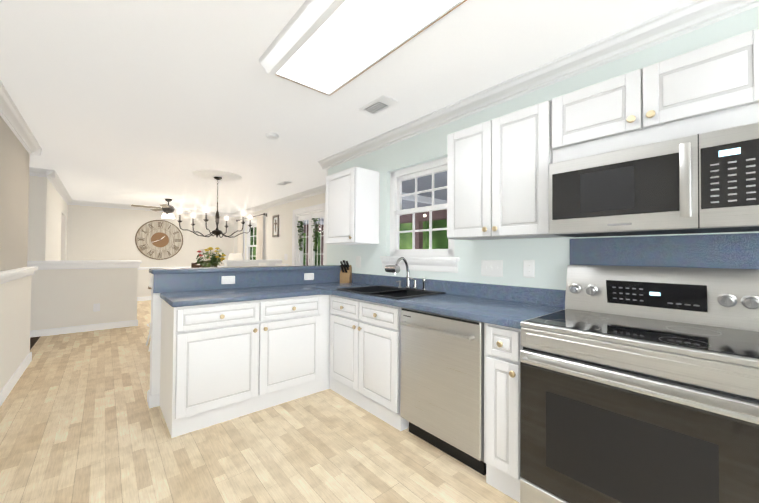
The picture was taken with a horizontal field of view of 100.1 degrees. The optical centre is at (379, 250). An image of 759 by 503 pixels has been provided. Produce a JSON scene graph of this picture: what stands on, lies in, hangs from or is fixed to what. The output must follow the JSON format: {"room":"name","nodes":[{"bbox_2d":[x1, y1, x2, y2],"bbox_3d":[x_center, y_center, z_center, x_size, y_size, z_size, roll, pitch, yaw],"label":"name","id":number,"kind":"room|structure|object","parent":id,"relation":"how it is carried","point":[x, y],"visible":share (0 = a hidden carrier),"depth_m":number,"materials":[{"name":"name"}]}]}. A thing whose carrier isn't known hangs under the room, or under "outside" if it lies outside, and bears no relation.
{"room":"kitchen","nodes":[
{"label":"kitchen","id":0,"kind":"room"},
{"bbox_2d":[0,116,31,391],"bbox_3d":[-1.279,0.004,0.392,0.175,2.450,8.410,1,-1,-41],"label":"wall","id":1,"kind":"structure","parent":0,"point":[15,307],"depth_m":2.98,"materials":[{"name":"paint"}]},
{"bbox_2d":[0,352,31,405],"bbox_3d":[-1.234,1.183,0.440,0.039,0.095,8.410,1,-1,-41],"label":"baseboard","id":2,"kind":"structure","parent":1,"relation":"attached to","point":[13,380],"depth_m":2.94,"materials":[{"name":"white wood"}]},
{"bbox_2d":[0,266,37,283],"bbox_3d":[-1.219,0.203,0.463,0.085,0.085,8.440,1,-1,-41],"label":"trim","id":3,"kind":"structure","parent":1,"relation":"attached to","point":[9,275],"depth_m":2.83,"materials":[{"name":"white wood"}]},
{"bbox_2d":[0,80,41,155],"bbox_3d":[-1.235,-1.170,0.496,0.105,0.100,8.495,1,-1,-41],"label":"crown molding","id":4,"kind":"structure","parent":1,"relation":"attached to","point":[9,112],"depth_m":2.86,"materials":[{"name":"white wood"}]},
{"bbox_2d":[47,179,67,260],"bbox_3d":[-6.187,0.049,6.037,0.140,2.450,3.330,1,-1,-41],"label":"wall","id":5,"kind":"structure","parent":0,"point":[57,229],"depth_m":5.62,"materials":[{"name":"paint"}]},
{"bbox_2d":[44,169,71,203],"bbox_3d":[-5.991,-1.126,5.993,0.105,0.100,3.485,1,-1,-41],"label":"crown molding","id":6,"kind":"structure","parent":5,"relation":"attached to","point":[51,175],"depth_m":5.41,"materials":[{"name":"white wood"}]},
{"bbox_2d":[27,175,137,330],"bbox_3d":[-4.654,0.045,5.049,1.305,2.450,0.150,1,-1,-41],"label":"wall","id":7,"kind":"structure","parent":0,"point":[61,298],"depth_m":4.86,"materials":[{"name":"paint"}]},
{"bbox_2d":[27,260,140,268],"bbox_3d":[-4.638,0.226,5.061,1.350,0.120,0.220,1,-1,-41],"label":"cap","id":8,"kind":"object","parent":7,"relation":"on","point":[85,264],"visible":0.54,"depth_m":4.95,"materials":[{"name":"white wood"}]},
{"bbox_2d":[30,320,137,336],"bbox_3d":[-4.611,1.222,4.982,1.319,0.095,0.014,1,-1,-41],"label":"baseboard","id":9,"kind":"structure","parent":7,"relation":"attached to","point":[56,331],"depth_m":4.96,"materials":[{"name":"white wood"}]},
{"bbox_2d":[94,304,99,310],"bbox_3d":[-4.511,0.912,5.074,0.072,0.115,0.007,1,-1,-41],"label":"outlet","id":10,"kind":"object","parent":7,"relation":"attached to","point":[96,307],"visible":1,"depth_m":5.07,"materials":[{"name":"white plastic"}]},
{"bbox_2d":[66,204,233,296],"bbox_3d":[-7.091,0.064,7.556,6.800,2.450,0.150,1,-1,-41],"label":"wall","id":11,"kind":"structure","parent":0,"point":[94,233],"depth_m":8.11,"materials":[{"name":"paint"}]},
{"bbox_2d":[137,296,150,300],"bbox_3d":[-5.851,1.263,8.511,3.640,0.095,0.014,1,-1,-41],"label":"baseboard","id":12,"kind":"structure","parent":11,"relation":"attached to","point":[138,298],"depth_m":8.26,"materials":[{"name":"white wood"}]},
{"bbox_2d":[72,200,231,215],"bbox_3d":[-5.846,-1.090,8.487,3.550,0.100,0.085,1,-1,-41],"label":"crown molding","id":13,"kind":"structure","parent":11,"relation":"attached to","point":[85,203],"depth_m":8.05,"materials":[{"name":"white wood"}]},
{"bbox_2d":[135,220,182,259],"bbox_3d":[-5.861,-0.280,8.495,1.064,1.064,0.041,1,-1,-41],"label":"wall clock","id":14,"kind":"object","parent":11,"relation":"attached to","point":[159,239],"visible":1,"depth_m":8.48,"materials":[{"name":"brown wood"}]},
{"bbox_2d":[138,266,225,269],"bbox_3d":[-5.843,0.478,8.519,3.640,0.065,0.022,1,-1,-41],"label":"trim","id":15,"kind":"structure","parent":11,"relation":"attached to","point":[143,268],"depth_m":8.45,"materials":[{"name":"white wood"}]},
{"bbox_2d":[150,274,160,394],"bbox_3d":[-1.153,0.738,3.214,1.880,1.062,0.122,1,-1,-41],"label":"wall","id":16,"kind":"structure","parent":0,"point":[155,349],"depth_m":2.57,"materials":[{"name":"white paint"}]},
{"bbox_2d":[147,390,159,403],"bbox_3d":[-1.206,1.222,3.254,1.894,0.095,0.014,1,-1,-41],"label":"baseboard","id":17,"kind":"structure","parent":16,"relation":"attached to","point":[153,400],"depth_m":2.56,"materials":[{"name":"white wood"}]},
{"bbox_2d":[226,265,274,266],"bbox_3d":[-2.661,0.778,6.768,1.110,1.060,0.130,1,-1,-41],"label":"wall","id":18,"kind":"structure","parent":0,"point":[245,266],"depth_m":6.55,"materials":[{"name":"paint"}]},
{"bbox_2d":[223,260,281,265],"bbox_3d":[-2.675,0.263,6.760,1.154,0.120,0.220,1,-1,-41],"label":"trim","id":19,"kind":"structure","parent":18,"relation":"on","point":[244,262],"depth_m":6.60,"materials":[{"name":"white wood"}]},
{"bbox_2d":[0,300,518,502],"bbox_3d":[-2.787,1.279,2.707,7.000,0.064,14.200,1,-1,-41],"label":"floor","id":20,"kind":"structure","parent":0,"point":[81,421],"depth_m":2.01,"materials":[{"name":"brown wood"}]},
{"bbox_2d":[145,275,151,351],"bbox_3d":[-2.865,0.750,4.231,0.370,1.048,0.370,1,-1,-41],"label":"metal stool","id":21,"kind":"object","parent":20,"relation":"on","point":[150,284],"visible":0.12,"depth_m":4.08,"materials":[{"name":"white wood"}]},
{"bbox_2d":[191,261,216,267],"bbox_3d":[-3.056,0.740,5.628,0.420,1.100,0.422,1,-1,-41],"label":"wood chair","id":22,"kind":"object","parent":20,"relation":"on","point":[194,265],"visible":0.19,"depth_m":5.68,"materials":[{"name":"wood"}]},
{"bbox_2d":[160,295,329,437],"bbox_3d":[-1.102,0.827,2.736,1.222,0.872,0.661,1,-1,-41],"label":"base cabinet","id":23,"kind":"object","parent":20,"relation":"on","point":[221,362],"visible":0.98,"depth_m":2.40,"materials":[{"name":"white wood"}]},
{"bbox_2d":[258,263,268,265],"bbox_3d":[-2.234,0.760,5.596,0.422,1.070,0.420,1,-1,-41],"label":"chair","id":24,"kind":"object","parent":20,"relation":"on","point":[263,264],"visible":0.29,"depth_m":5.70,"materials":[{"name":"fabric"}]},
{"bbox_2d":[400,308,485,474],"bbox_3d":[0.541,0.832,2.131,0.613,0.868,0.618,1,-1,-41],"label":"dishwasher","id":25,"kind":"object","parent":20,"relation":"on","point":[442,382],"visible":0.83,"depth_m":1.91,"materials":[{"name":"silver metal"}]},
{"bbox_2d":[520,265,758,502],"bbox_3d":[1.145,0.670,1.418,0.697,1.180,0.771,1,-1,-41],"label":"electric range","id":26,"kind":"object","parent":20,"relation":"on","point":[638,384],"visible":1,"depth_m":1.27,"materials":[{"name":"silver metal"}]},
{"bbox_3d":[-2.427,0.825,4.808,0.880,0.915,1.440,1,-1,-41],"label":"dining table","id":27,"kind":"object","parent":20,"relation":"on","visible":0},
{"bbox_2d":[196,247,225,266],"bbox_3d":[-2.548,0.158,4.835,0.412,0.416,0.382,1,-1,-41],"label":"bouquet","id":28,"kind":"object","parent":27,"relation":"on","point":[211,259],"visible":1,"depth_m":4.79,"materials":[{"name":"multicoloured plant"}]},
{"bbox_3d":[-3.220,0.992,7.096,0.500,0.635,0.500,1,-1,-41],"label":"side table","id":29,"kind":"object","parent":20,"relation":"on","visible":0},
{"bbox_2d":[228,254,242,259],"bbox_3d":[-3.216,0.373,7.104,0.340,0.600,0.340,1,-1,-41],"label":"table lamp","id":30,"kind":"object","parent":29,"relation":"on","point":[235,257],"visible":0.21,"depth_m":6.99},
{"bbox_2d":[233,192,325,265],"bbox_3d":[-2.222,0.093,7.239,0.150,2.450,7.000,1,-1,-41],"label":"wall","id":31,"kind":"structure","parent":0,"point":[279,247],"depth_m":7.13,"materials":[{"name":"paint"}]},
{"bbox_2d":[243,219,256,259],"bbox_3d":[-3.442,-0.138,8.500,0.049,1.330,1.300,1,-1,-41],"label":"window casing","id":32,"kind":"structure","parent":31,"relation":"in","point":[252,221],"depth_m":8.93,"materials":[{"name":"white wood"}]},
{"bbox_2d":[236,213,266,221],"bbox_3d":[-3.454,-0.857,8.495,0.095,0.088,2.153,1,-1,-41],"label":"curtain rod","id":33,"kind":"object","parent":31,"relation":"attached to","point":[254,216],"visible":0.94,"depth_m":8.10,"materials":[{"name":"brown metal"}]},
{"bbox_2d":[237,220,242,255],"bbox_3d":[-3.964,0.227,9.037,0.078,2.148,0.440,1,-1,-41],"label":"panel","id":34,"kind":"object","parent":33,"relation":"hanging from","point":[240,243],"visible":0.33,"depth_m":8.96,"materials":[{"name":"fabric"}]},
{"bbox_2d":[256,215,262,259],"bbox_3d":[-2.984,0.218,7.901,0.084,2.148,0.440,1,-1,-41],"label":"panel","id":35,"kind":"object","parent":33,"relation":"hanging from","point":[259,243],"visible":0.62,"depth_m":7.83,"materials":[{"name":"fabric"}]},
{"bbox_2d":[247,223,256,259],"bbox_3d":[-3.354,-0.121,8.575,0.070,1.200,1.100,1,-1,-41],"label":"window","id":36,"kind":"structure","parent":31,"relation":"in","point":[249,242],"depth_m":8.91,"materials":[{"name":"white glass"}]},
{"bbox_2d":[272,215,278,236],"bbox_3d":[-2.383,-0.557,7.303,0.027,0.500,0.330,1,-1,-41],"label":"picture frame","id":37,"kind":"object","parent":31,"relation":"attached to","point":[275,225],"visible":1,"depth_m":7.29,"materials":[{"name":"grey wood"}]},
{"bbox_2d":[232,185,325,216],"bbox_3d":[-2.303,-1.084,7.178,0.085,0.100,6.700,1,-1,-41],"label":"crown molding","id":38,"kind":"structure","parent":31,"relation":"attached to","point":[321,189],"depth_m":6.83,"materials":[{"name":"white wood"}]},
{"bbox_2d":[292,203,325,265],"bbox_3d":[-1.320,0.237,6.160,0.188,2.145,1.340,1,-1,-41],"label":"french door","id":39,"kind":"structure","parent":31,"relation":"in","point":[297,254],"depth_m":6.19,"materials":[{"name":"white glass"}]},
{"bbox_2d":[297,221,304,250],"bbox_3d":[-1.572,-0.291,6.339,0.092,0.610,0.296,1,-1,-41],"label":"wreath","id":40,"kind":"object","parent":39,"relation":"hanging from","point":[300,239],"visible":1,"depth_m":6.32,"materials":[{"name":"green plant"}]},
{"bbox_2d":[311,218,319,250],"bbox_3d":[-1.184,-0.292,5.895,0.082,0.626,0.319,1,-1,-41],"label":"wreath","id":41,"kind":"object","parent":39,"relation":"hanging from","point":[316,232],"visible":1,"depth_m":5.87,"materials":[{"name":"green plant"}]},
{"bbox_2d":[0,0,692,213],"bbox_3d":[-2.770,-1.229,2.742,7.000,0.060,14.200,1,-1,-41],"label":"ceiling","id":42,"kind":"structure","parent":0,"point":[156,103],"depth_m":2.29,"materials":[{"name":"paint"}]},
{"bbox_2d":[131,199,198,218],"bbox_3d":[-4.757,-0.936,7.096,1.244,0.429,1.292,1,-1,-41],"label":"room ceiling fan","id":43,"kind":"object","parent":42,"relation":"hanging from","point":[168,209],"visible":1,"depth_m":7.05,"materials":[{"name":"brown metal"}]},
{"bbox_2d":[193,170,241,180],"bbox_3d":[-2.518,-1.151,4.956,0.680,0.029,0.680,1,-1,-41],"label":"ceiling medallion","id":44,"kind":"object","parent":42,"relation":"attached to","point":[212,174],"visible":0.98,"depth_m":4.86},
{"bbox_2d":[177,177,251,237],"bbox_3d":[-2.522,-0.666,4.949,1.068,0.939,0.934,1,-1,-41],"label":"chandelier","id":45,"kind":"object","parent":44,"relation":"hanging from","point":[217,232],"visible":1,"depth_m":4.92,"materials":[{"name":"brown metal"}]},
{"bbox_2d":[266,133,278,139],"bbox_3d":[-1.096,-1.163,3.251,0.130,0.034,0.130,1,-1,-41],"label":"smoke detector","id":46,"kind":"object","parent":42,"relation":"attached to","point":[273,136],"visible":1,"depth_m":3.21,"materials":[{"name":"white plastic"}]},
{"bbox_2d":[277,181,292,185],"bbox_3d":[-1.624,-1.147,5.452,0.150,0.012,0.340,1,-1,-41],"label":"ceiling vent","id":47,"kind":"object","parent":42,"relation":"in","point":[283,183],"visible":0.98,"depth_m":5.43,"materials":[{"name":"white metal"}]},
{"bbox_2d":[259,0,471,97],"bbox_3d":[-0.112,-1.147,1.655,0.536,0.096,1.336,1,-1,-41],"label":"ceiling light","id":48,"kind":"object","parent":42,"relation":"attached to","point":[330,48],"visible":0.98,"depth_m":1.65,"materials":[{"name":"white plastic"}]},
{"bbox_2d":[358,95,398,114],"bbox_3d":[-0.009,-1.175,2.591,0.170,0.012,0.320,1,-1,-41],"label":"ceiling vent","id":49,"kind":"object","parent":42,"relation":"in","point":[379,104],"visible":1,"depth_m":2.57,"materials":[{"name":"white metal"}]},
{"bbox_2d":[329,295,522,502],"bbox_3d":[0.610,0.830,2.111,0.647,0.872,3.847,1,-1,-41],"label":"base cabinet","id":50,"kind":"object","parent":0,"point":[365,355],"depth_m":2.25,"materials":[{"name":"white wood"}]},
{"bbox_2d":[149,233,758,328],"bbox_3d":[0.069,0.188,1.803,1.890,0.540,4.082,1,-1,-41],"label":"countertop","id":51,"kind":"structure","parent":50,"relation":"on","point":[508,306],"depth_m":2.16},
{"bbox_2d":[221,276,234,283],"bbox_3d":[-1.382,0.271,2.908,0.115,0.072,0.007,1,-1,-41],"label":"outlet","id":52,"kind":"object","parent":51,"relation":"attached to","point":[228,279],"visible":1,"depth_m":2.91,"materials":[{"name":"white plastic"}]},
{"bbox_2d":[304,273,313,279],"bbox_3d":[-0.762,0.283,3.445,0.115,0.072,0.007,1,-1,-41],"label":"outlet","id":53,"kind":"object","parent":51,"relation":"attached to","point":[308,276],"visible":1,"depth_m":3.44,"materials":[{"name":"white plastic"}]},
{"bbox_2d":[340,260,351,282],"bbox_3d":[-0.382,0.237,3.561,0.110,0.256,0.160,0,-1,9],"label":"knife block","id":54,"kind":"object","parent":51,"relation":"on","point":[346,274],"visible":1,"depth_m":3.53,"materials":[{"name":"brown wood"}]},
{"bbox_2d":[337,285,445,299],"bbox_3d":[0.081,0.450,2.745,0.560,0.207,0.789,1,-1,-41],"label":"double-bowl sink","id":55,"kind":"object","parent":51,"relation":"in","point":[392,292],"visible":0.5,"depth_m":2.80,"materials":[{"name":"black metal"}]},
{"bbox_2d":[385,257,425,290],"bbox_3d":[0.225,0.202,2.818,0.226,0.290,0.337,1,-1,-41],"label":"faucet set","id":56,"kind":"object","parent":51,"relation":"on","point":[395,269],"visible":1,"depth_m":2.83,"materials":[{"name":"silver metal"}]},
{"bbox_2d":[326,6,758,289],"bbox_3d":[1.589,0.041,1.611,0.150,2.450,6.800,1,-1,-41],"label":"wall","id":57,"kind":"structure","parent":0,"point":[550,257],"depth_m":2.28,"materials":[{"name":"paint"}]},
{"bbox_2d":[325,167,378,244],"bbox_3d":[-0.314,-0.449,3.433,0.353,0.755,0.540,1,-1,-41],"label":"upper cabinet","id":58,"kind":"object","parent":57,"relation":"attached to","point":[352,205],"visible":1,"depth_m":3.27,"materials":[{"name":"white wood"}]},
{"bbox_2d":[357,257,360,266],"bbox_3d":[-0.238,0.131,3.600,0.007,0.115,0.072,1,-1,-41],"label":"outlet","id":59,"kind":"object","parent":57,"relation":"attached to","point":[358,261],"visible":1,"depth_m":3.59,"materials":[{"name":"white plastic"}]},
{"bbox_2d":[380,154,458,271],"bbox_3d":[0.386,-0.316,2.979,0.190,0.995,0.940,1,-1,-41],"label":"window","id":60,"kind":"structure","parent":57,"relation":"in","point":[432,168],"depth_m":3.03,"materials":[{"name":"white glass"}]},
{"bbox_2d":[482,260,501,276],"bbox_3d":[0.832,0.133,2.359,0.013,0.115,0.165,1,-1,-41],"label":"switch plate","id":61,"kind":"object","parent":57,"relation":"attached to","point":[491,268],"visible":1,"depth_m":2.36,"materials":[{"name":"white plastic"}]},
{"bbox_2d":[447,100,566,239],"bbox_3d":[0.823,-0.460,2.119,0.353,0.755,0.702,1,-1,-41],"label":"upper cabinet","id":62,"kind":"object","parent":57,"relation":"attached to","point":[498,178],"visible":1,"depth_m":1.97,"materials":[{"name":"white wood"}]},
{"bbox_2d":[524,260,533,277],"bbox_3d":[1.012,0.125,2.155,0.007,0.115,0.072,1,-1,-41],"label":"outlet","id":63,"kind":"object","parent":57,"relation":"attached to","point":[528,268],"visible":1,"depth_m":2.15,"materials":[{"name":"white plastic"}]},
{"bbox_2d":[318,0,758,169],"bbox_3d":[1.432,-1.135,1.639,0.085,0.100,6.735,1,-1,-41],"label":"crown molding","id":64,"kind":"structure","parent":57,"relation":"attached to","point":[682,19],"depth_m":1.93,"materials":[{"name":"white wood"}]},
{"bbox_2d":[552,28,758,162],"bbox_3d":[1.314,-0.651,1.556,0.353,0.381,0.788,1,-1,-41],"label":"upper cabinet","id":65,"kind":"object","parent":57,"relation":"attached to","point":[710,88],"visible":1,"depth_m":1.40,"materials":[{"name":"white wood"}]},
{"bbox_2d":[549,122,758,236],"bbox_3d":[1.270,-0.270,1.516,0.439,0.374,0.741,1,-1,-41],"label":"over-the-range microwave","id":66,"kind":"object","parent":65,"relation":"attached to","point":[707,182],"visible":1,"depth_m":1.34,"materials":[{"name":"silver metal"}]},
{"label":"outside","id":67,"kind":"structure","parent":0,"visible":0},
{"bbox_2d":[250,219,447,264],"bbox_3d":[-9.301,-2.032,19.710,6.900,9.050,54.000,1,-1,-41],"label":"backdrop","id":68,"kind":"structure","parent":67,"point":[435,242],"depth_m":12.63,"materials":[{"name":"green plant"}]},
{"bbox_2d":[303,171,446,265],"bbox_3d":[0.011,0.290,6.260,3.548,2.660,12.500,1,-1,-41],"label":"screened porch","id":69,"kind":"object","parent":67,"point":[423,186],"depth_m":6.35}
]}

